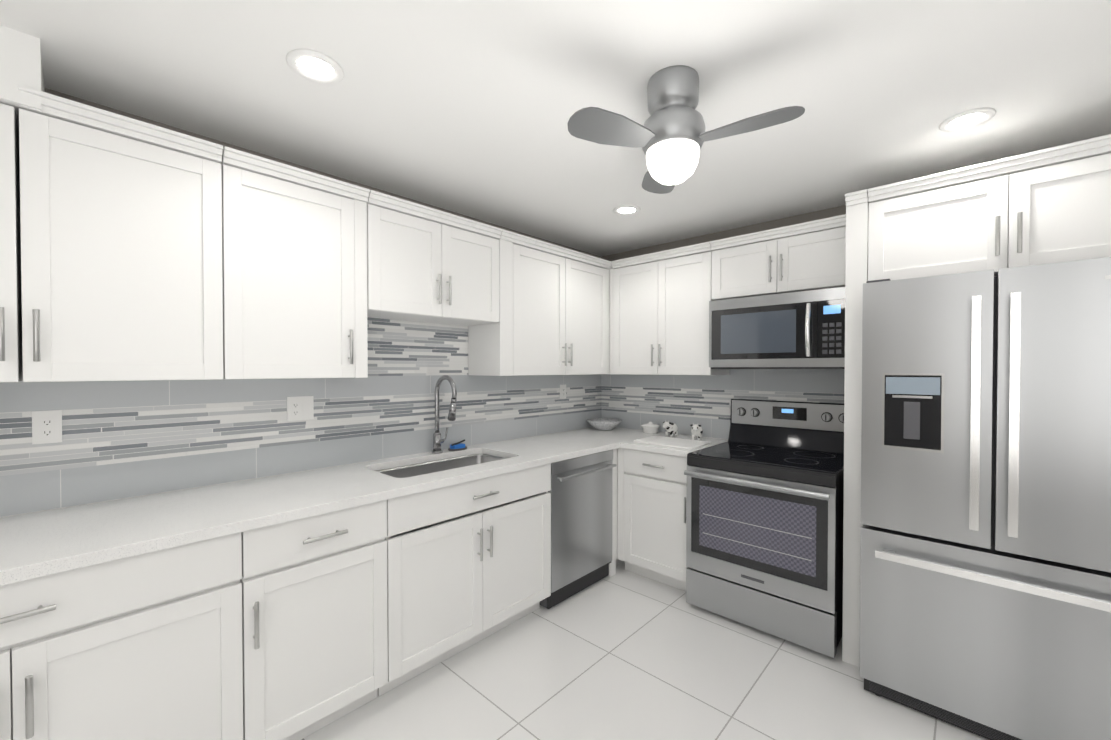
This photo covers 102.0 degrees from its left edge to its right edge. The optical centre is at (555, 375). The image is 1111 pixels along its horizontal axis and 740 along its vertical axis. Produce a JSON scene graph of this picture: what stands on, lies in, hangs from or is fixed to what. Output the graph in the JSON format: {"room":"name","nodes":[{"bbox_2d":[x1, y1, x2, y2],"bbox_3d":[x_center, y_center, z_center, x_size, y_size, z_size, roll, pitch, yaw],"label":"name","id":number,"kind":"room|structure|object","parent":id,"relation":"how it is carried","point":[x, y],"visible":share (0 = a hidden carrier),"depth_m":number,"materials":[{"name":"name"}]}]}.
{"room":"kitchen","nodes":[
{"label":"kitchen","id":0,"kind":"room"},
{"bbox_2d":[45,88,600,257],"bbox_3d":[-1.443,0.184,2.062,0.120,2.400,5.300,1,1,43],"label":"wall","id":1,"kind":"structure","parent":0,"point":[86,102],"depth_m":2.07,"materials":[{"name":"grey paint"}]},
{"bbox_2d":[0,103,22,382],"bbox_3d":[-1.868,-0.385,1.233,0.354,0.816,0.513,1,1,43],"label":"upper cabinet","id":2,"kind":"object","parent":1,"relation":"attached to","point":[11,362],"visible":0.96,"depth_m":1.32,"materials":[{"name":"white paint"}]},
{"bbox_2d":[18,84,222,381],"bbox_3d":[-1.521,-0.416,1.607,0.354,0.868,0.489,1,1,43],"label":"upper cabinet","id":3,"kind":"object","parent":1,"relation":"attached to","point":[121,246],"visible":1,"depth_m":1.49,"materials":[{"name":"white paint"}]},
{"bbox_2d":[220,146,369,378],"bbox_3d":[-1.165,-0.421,1.991,0.354,0.868,0.549,1,1,43],"label":"upper cabinet","id":4,"kind":"object","parent":1,"relation":"attached to","point":[294,257],"visible":0.94,"depth_m":1.87,"materials":[{"name":"white paint"}]},
{"bbox_2d":[0,317,600,516],"bbox_3d":[-1.161,0.087,2.271,0.007,0.820,4.592,1,1,43],"label":"tile backsplash","id":5,"kind":"structure","parent":1,"relation":"attached to","point":[124,439],"depth_m":2.06,"materials":[{"name":"grey tile"}]},
{"bbox_2d":[32,410,61,444],"bbox_3d":[-1.788,0.182,1.582,0.010,0.115,0.070,1,1,43],"label":"outlet","id":6,"kind":"object","parent":5,"relation":"attached to","point":[46,426],"visible":1,"depth_m":1.58,"materials":[{"name":"white plastic"}]},
{"bbox_2d":[287,396,313,420],"bbox_3d":[-1.235,0.161,2.179,0.010,0.115,0.116,1,1,43],"label":"outlet","id":7,"kind":"object","parent":5,"relation":"attached to","point":[300,407],"visible":1,"depth_m":2.18,"materials":[{"name":"white plastic"}]},
{"bbox_2d":[560,384,565,398],"bbox_3d":[0.061,0.133,3.579,0.010,0.115,0.070,1,1,43],"label":"outlet","id":8,"kind":"object","parent":5,"relation":"attached to","point":[562,391],"visible":1,"depth_m":3.57,"materials":[{"name":"white plastic"}]},
{"bbox_2d":[367,190,502,325],"bbox_3d":[-0.706,-0.586,2.485,0.354,0.550,0.792,1,1,43],"label":"upper cabinet","id":9,"kind":"object","parent":1,"relation":"attached to","point":[428,264],"visible":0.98,"depth_m":2.35,"materials":[{"name":"white paint"}]},
{"bbox_2d":[468,233,611,375],"bbox_3d":[-0.082,-0.420,3.188,0.317,0.836,1.075,1,1,43],"label":"upper cabinet","id":10,"kind":"object","parent":1,"relation":"attached to","point":[554,309],"depth_m":2.97,"materials":[{"name":"white paint"}]},
{"bbox_2d":[608,266,612,373],"bbox_3d":[0.380,-0.426,3.687,0.317,0.836,0.404,1,1,43],"label":"strip","id":11,"kind":"object","parent":1,"relation":"attached to","point":[612,266],"depth_m":3.50,"materials":[{"name":"white paint"}]},
{"bbox_2d":[0,0,1110,256],"bbox_3d":[0.179,-1.036,0.545,4.900,0.080,5.900,1,1,43],"label":"ceiling","id":12,"kind":"structure","parent":0,"point":[470,108],"depth_m":1.58,"materials":[{"name":"white paint"}]},
{"bbox_2d":[0,25,44,126],"bbox_3d":[-2.370,-0.893,0.705,0.344,0.209,2.067,1,1,43],"label":"soffit bulkhead","id":13,"kind":"object","parent":12,"relation":"attached to","point":[21,63],"visible":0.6,"depth_m":1.32,"materials":[{"name":"white paint"}]},
{"bbox_2d":[286,49,343,84],"bbox_3d":[-0.783,-1.003,1.469,0.168,0.009,0.168,1,1,43],"label":"recessed light","id":14,"kind":"object","parent":12,"relation":"in","point":[315,66],"visible":1,"depth_m":1.46,"materials":[{"name":"white plastic"}]},
{"bbox_2d":[613,205,640,214],"bbox_3d":[0.442,-1.020,2.784,0.168,0.009,0.168,1,1,43],"label":"recessed light","id":15,"kind":"object","parent":12,"relation":"in","point":[627,210],"visible":1,"depth_m":2.77,"materials":[{"name":"white plastic"}]},
{"bbox_2d":[567,65,804,193],"bbox_3d":[0.430,-0.835,1.489,0.671,0.345,0.705,1,1,43],"label":"ceiling fan","id":16,"kind":"object","parent":12,"relation":"hanging from","point":[670,136],"visible":1,"depth_m":1.47,"materials":[{"name":"grey metal"}]},
{"bbox_2d":[939,107,995,131],"bbox_3d":[1.627,-1.007,1.780,0.168,0.009,0.168,1,1,43],"label":"recessed light","id":17,"kind":"object","parent":12,"relation":"in","point":[966,120],"visible":0.96,"depth_m":1.77,"materials":[{"name":"white plastic"}]},
{"bbox_2d":[301,561,987,739],"bbox_3d":[0.179,1.443,0.577,4.900,0.080,5.900,1,1,43],"label":"floor","id":18,"kind":"structure","parent":0,"point":[622,653],"depth_m":1.99,"materials":[{"name":"tile"}]},
{"bbox_2d":[0,532,242,739],"bbox_3d":[-1.586,0.956,1.334,0.654,0.876,0.979,1,1,43],"label":"base cabinet","id":19,"kind":"object","parent":18,"relation":"on","point":[146,646],"visible":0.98,"depth_m":1.30,"materials":[{"name":"white paint"}]},
{"bbox_2d":[240,500,387,739],"bbox_3d":[-1.080,0.949,1.880,0.654,0.876,0.500,1,1,43],"label":"base cabinet","id":20,"kind":"object","parent":18,"relation":"on","point":[314,626],"visible":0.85,"depth_m":1.66,"materials":[{"name":"white paint"}]},
{"bbox_2d":[378,463,550,695],"bbox_3d":[-0.573,0.942,2.427,0.654,0.876,0.982,1,1,43],"label":"base cabinet","id":21,"kind":"object","parent":18,"relation":"on","point":[468,563],"visible":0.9,"depth_m":2.15,"materials":[{"name":"white paint"}]},
{"bbox_2d":[0,427,659,585],"bbox_3d":[-0.638,0.485,2.347,0.660,0.037,3.775,1,1,43],"label":"countertop","id":22,"kind":"structure","parent":21,"relation":"on","point":[41,543],"depth_m":1.64,"materials":[{"name":"white stone"}]},
{"bbox_2d":[377,454,506,477],"bbox_3d":[-0.592,0.605,2.452,0.465,0.205,0.830,1,1,43],"label":"undermount sink basin","id":23,"kind":"object","parent":22,"relation":"in","point":[430,467],"depth_m":2.63,"materials":[{"name":"metal"}]},
{"bbox_2d":[432,375,456,453],"bbox_3d":[-0.633,0.231,2.634,0.225,0.463,0.102,1,1,43],"label":"gooseneck pull-down faucet","id":24,"kind":"object","parent":22,"relation":"on","point":[437,440],"visible":1,"depth_m":2.65,"materials":[{"name":"silver metal"}]},
{"bbox_2d":[448,439,466,450],"bbox_3d":[-0.603,0.432,2.774,0.080,0.057,0.130,1,1,43],"label":"scrub brush","id":25,"kind":"object","parent":22,"relation":"on","point":[459,446],"visible":1,"depth_m":2.75,"materials":[{"name":"blue plastic"}]},
{"bbox_2d":[587,418,621,430],"bbox_3d":[0.402,0.408,3.696,0.292,0.081,0.292,1,1,43],"label":"decorative bowl","id":26,"kind":"object","parent":22,"relation":"on","point":[604,424],"visible":1,"depth_m":3.63,"materials":[{"name":"white ceramic"}]},
{"bbox_2d":[641,422,659,433],"bbox_3d":[0.742,0.407,3.511,0.148,0.089,0.148,1,1,43],"label":"sugar bowl","id":27,"kind":"object","parent":22,"relation":"on","point":[650,428],"visible":1,"depth_m":3.46,"materials":[{"name":"white ceramic"}]},
{"bbox_2d":[540,449,616,608],"bbox_3d":[-0.022,0.930,3.001,0.662,0.860,0.599,1,1,43],"label":"stainless steel dishwasher","id":28,"kind":"object","parent":18,"relation":"on","point":[580,491],"visible":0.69,"depth_m":2.78,"materials":[{"name":"grey metal"}]},
{"bbox_2d":[608,448,623,576],"bbox_3d":[0.388,0.928,3.505,0.599,0.876,0.689,1,1,43],"label":"filler panel","id":29,"kind":"object","parent":18,"relation":"on","point":[615,561],"visible":0.15,"depth_m":3.09,"materials":[{"name":"white paint"}]},
{"bbox_2d":[618,448,687,590],"bbox_3d":[0.823,0.933,3.126,0.545,0.876,0.654,1,1,43],"label":"base cabinet","id":30,"kind":"object","parent":18,"relation":"on","point":[652,488],"visible":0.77,"depth_m":2.92,"materials":[{"name":"white paint"}]},
{"bbox_2d":[624,432,727,456],"bbox_3d":[0.849,0.475,3.105,0.490,0.037,0.640,1,1,43],"label":"countertop","id":31,"kind":"structure","parent":30,"relation":"on","point":[628,443],"depth_m":2.96,"materials":[{"name":"white stone"}]},
{"bbox_2d":[663,420,677,436],"bbox_3d":[0.853,0.393,3.341,0.089,0.122,0.159,1,1,43],"label":"salt shaker","id":32,"kind":"object","parent":31,"relation":"on","point":[670,428],"visible":1,"depth_m":3.31,"materials":[{"name":"ceramic"}]},
{"bbox_2d":[634,436,710,448],"bbox_3d":[0.784,0.452,3.036,0.430,0.012,0.300,1,1,43],"label":"cutting board","id":33,"kind":"object","parent":31,"relation":"on","point":[674,442],"visible":1,"depth_m":2.98,"materials":[{"name":"white plastic"}]},
{"bbox_2d":[690,423,702,439],"bbox_3d":[1.002,0.394,3.190,0.093,0.122,0.156,1,1,43],"label":"pepper shaker","id":34,"kind":"object","parent":31,"relation":"on","point":[696,430],"visible":1,"depth_m":3.16,"materials":[{"name":"ceramic"}]},
{"bbox_2d":[684,399,843,657],"bbox_3d":[1.270,0.775,2.634,0.760,1.205,0.762,1,1,43],"label":"electric range","id":35,"kind":"object","parent":18,"relation":"on","point":[764,514],"visible":0.98,"depth_m":2.42,"materials":[{"name":"grey metal"}]},
{"bbox_2d":[842,202,868,666],"bbox_3d":[1.638,0.286,2.369,0.086,2.188,0.645,1,1,43],"label":"panel","id":36,"kind":"object","parent":18,"relation":"on","point":[856,261],"visible":0.38,"depth_m":2.14,"materials":[{"name":"white paint"}]},
{"bbox_2d":[859,257,1110,739],"bbox_3d":[1.885,0.491,1.939,0.833,1.790,0.904,1,1,43],"label":"refrigerator","id":37,"kind":"object","parent":18,"relation":"on","point":[985,579],"visible":1,"depth_m":1.66,"materials":[{"name":"grey metal"}]},
{"bbox_2d":[601,205,845,260],"bbox_3d":[2.020,0.178,2.549,4.540,2.400,0.120,1,1,43],"label":"wall","id":38,"kind":"structure","parent":0,"point":[808,217],"depth_m":3.15,"materials":[{"name":"grey paint"}]},
{"bbox_2d":[610,242,729,374],"bbox_3d":[0.814,-0.438,3.321,0.810,0.868,0.354,1,1,43],"label":"upper cabinet","id":39,"kind":"object","parent":38,"relation":"attached to","point":[659,312],"visible":0.94,"depth_m":3.18,"materials":[{"name":"white paint"}]},
{"bbox_2d":[601,369,844,438],"bbox_3d":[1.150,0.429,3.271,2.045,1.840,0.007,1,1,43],"label":"tile backsplash","id":40,"kind":"structure","parent":38,"relation":"attached to","point":[683,403],"depth_m":3.31,"materials":[{"name":"grey tile"}]},
{"bbox_2d":[710,214,845,299],"bbox_3d":[1.408,-0.678,2.768,0.801,0.374,0.354,1,1,43],"label":"upper cabinet","id":41,"kind":"object","parent":38,"relation":"attached to","point":[807,256],"visible":0.77,"depth_m":2.64,"materials":[{"name":"white paint"}]},
{"bbox_2d":[709,287,844,368],"bbox_3d":[1.379,-0.253,2.740,0.760,0.433,0.439,1,1,43],"label":"microwave","id":42,"kind":"object","parent":41,"relation":"attached to","point":[799,330],"visible":0.92,"depth_m":2.58,"materials":[{"name":"grey metal"}]},
{"bbox_2d":[845,189,868,206],"bbox_3d":[1.628,-0.834,2.344,0.086,0.052,0.674,1,1,43],"label":"crown molding","id":43,"kind":"structure","parent":38,"relation":"attached to","point":[856,197],"depth_m":2.10,"materials":[{"name":"white paint"}]},
{"bbox_2d":[868,134,1110,280],"bbox_3d":[1.998,-0.635,2.001,0.920,0.440,0.679,1,1,43],"label":"upper cabinet","id":44,"kind":"object","parent":38,"relation":"attached to","point":[1048,205],"visible":0.9,"depth_m":1.79,"materials":[{"name":"white paint"}]}
]}

